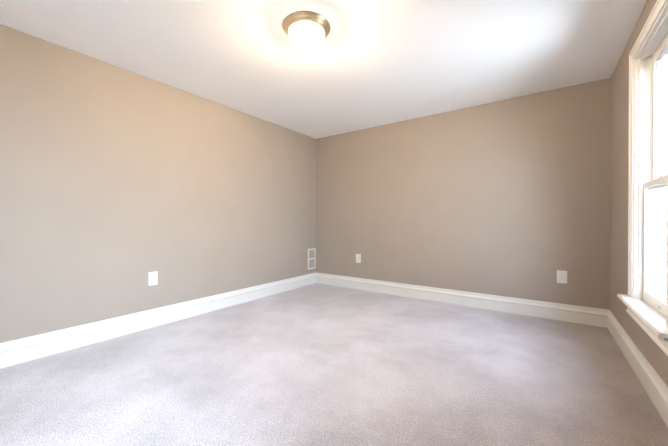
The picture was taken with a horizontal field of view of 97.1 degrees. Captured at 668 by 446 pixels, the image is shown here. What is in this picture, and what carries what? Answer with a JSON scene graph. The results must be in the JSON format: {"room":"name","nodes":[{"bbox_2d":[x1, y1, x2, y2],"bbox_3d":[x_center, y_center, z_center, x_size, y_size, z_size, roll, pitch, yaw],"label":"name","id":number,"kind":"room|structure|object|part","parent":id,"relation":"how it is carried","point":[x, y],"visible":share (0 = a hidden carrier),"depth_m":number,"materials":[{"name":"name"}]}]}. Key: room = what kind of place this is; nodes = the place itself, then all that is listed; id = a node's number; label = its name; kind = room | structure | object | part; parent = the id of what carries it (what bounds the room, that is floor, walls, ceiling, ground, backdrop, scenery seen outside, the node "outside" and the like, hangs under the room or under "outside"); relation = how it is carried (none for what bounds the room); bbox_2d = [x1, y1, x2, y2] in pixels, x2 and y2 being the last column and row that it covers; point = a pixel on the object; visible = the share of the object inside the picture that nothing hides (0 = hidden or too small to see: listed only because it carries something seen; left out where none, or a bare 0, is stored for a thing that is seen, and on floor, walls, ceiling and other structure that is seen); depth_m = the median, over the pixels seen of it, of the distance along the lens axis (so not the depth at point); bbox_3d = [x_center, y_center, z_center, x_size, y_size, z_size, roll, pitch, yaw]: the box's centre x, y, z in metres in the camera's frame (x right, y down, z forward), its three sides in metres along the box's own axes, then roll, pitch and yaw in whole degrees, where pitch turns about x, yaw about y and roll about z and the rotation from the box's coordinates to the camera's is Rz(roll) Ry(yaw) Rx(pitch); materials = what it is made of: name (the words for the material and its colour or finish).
{"room":"empty bedroom","nodes":[
{"label":"empty bedroom","id":0,"kind":"room"},
{"bbox_2d":[0,24,315,342],"bbox_3d":[-1.754,-0.201,3.238,0.165,2.500,5.080,0,0,35],"label":"wall","id":1,"kind":"structure","parent":0,"point":[118,185],"depth_m":2.79,"materials":[{"name":"beige paint"}]},
{"bbox_2d":[148,271,157,285],"bbox_3d":[-1.830,0.563,2.984,0.008,0.136,0.088,0,0,35],"label":"outlet","id":2,"kind":"object","parent":1,"relation":"attached to","point":[152,278],"visible":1,"depth_m":2.98,"materials":[{"name":"white plastic"}]},
{"bbox_2d":[0,273,315,368],"bbox_3d":[-1.675,0.960,3.189,0.026,0.180,4.750,0,0,35],"label":"baseboard","id":3,"kind":"structure","parent":1,"relation":"attached to","point":[19,351],"depth_m":2.79,"materials":[{"name":"white paint"}]},
{"bbox_2d":[308,248,315,269],"bbox_3d":[-0.380,0.611,5.027,0.013,0.350,0.200,0,0,35],"label":"air vent","id":4,"kind":"object","parent":1,"relation":"in","point":[312,258],"visible":0.98,"depth_m":5.03,"materials":[{"name":"white paint"}]},
{"bbox_2d":[0,0,646,138],"bbox_3d":[-0.148,-1.505,2.095,4.100,0.120,5.080,0,0,35],"label":"ceiling","id":5,"kind":"structure","parent":0,"point":[369,64],"depth_m":2.44,"materials":[{"name":"white paint"}]},
{"bbox_2d":[283,11,329,51],"bbox_3d":[-0.202,-1.357,2.183,0.349,0.177,0.349,0,0,35],"label":"flush-mount light fixture","id":6,"kind":"object","parent":5,"relation":"attached to","point":[306,31],"visible":1,"depth_m":2.09,"materials":[{"name":"white glass"}]},
{"bbox_3d":[-0.202,-1.339,2.183,0.266,0.140,0.266,0,0,35],"label":"lamp shade","id":7,"kind":"part","parent":6,"relation":"part of","materials":[{"name":"white glass"}]},
{"bbox_2d":[0,283,667,445],"bbox_3d":[-0.148,1.115,2.108,4.100,0.120,5.080,0,0,35],"label":"floor","id":8,"kind":"structure","parent":0,"point":[316,364],"depth_m":1.95,"materials":[{"name":"carpet"}]},
{"bbox_2d":[316,78,610,309],"bbox_3d":[1.272,-0.205,4.107,3.770,2.500,0.165,0,0,35],"label":"wall","id":9,"kind":"structure","parent":0,"point":[508,197],"depth_m":3.62,"materials":[{"name":"beige paint"}]},
{"bbox_2d":[356,254,360,262],"bbox_3d":[0.382,0.557,4.635,0.088,0.136,0.008,0,0,35],"label":"outlet","id":10,"kind":"object","parent":9,"relation":"attached to","point":[358,258],"visible":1,"depth_m":4.63,"materials":[{"name":"white plastic"}]},
{"bbox_2d":[316,272,608,327],"bbox_3d":[1.217,0.956,4.034,3.770,0.180,0.026,0,0,35],"label":"baseboard","id":11,"kind":"structure","parent":9,"relation":"attached to","point":[572,313],"depth_m":3.62,"materials":[{"name":"white paint"}]},
{"bbox_2d":[557,270,566,283],"bbox_3d":[2.451,0.580,3.170,0.088,0.136,0.008,0,0,35],"label":"outlet","id":12,"kind":"object","parent":9,"relation":"attached to","point":[561,276],"visible":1,"depth_m":3.17,"materials":[{"name":"white plastic"}]},
{"bbox_2d":[610,0,667,385],"bbox_3d":[2.382,-0.196,2.269,0.165,2.500,1.881,0,0,35],"label":"wall","id":13,"kind":"structure","parent":0,"point":[619,136],"depth_m":2.50,"materials":[{"name":"beige paint"}]},
{"bbox_2d":[607,310,667,426],"bbox_3d":[1.380,0.970,1.025,0.026,0.180,4.750,0,0,35],"label":"baseboard","id":14,"kind":"structure","parent":13,"relation":"attached to","point":[654,385],"depth_m":1.92,"materials":[{"name":"white paint"}]},
{"bbox_2d":[617,0,667,355],"bbox_3d":[2.031,-0.294,1.836,0.237,1.956,1.013,0,0,35],"label":"double-hung window","id":15,"kind":"structure","parent":13,"relation":"in","point":[644,300],"depth_m":2.08,"materials":[{"name":"paint"}]}
]}

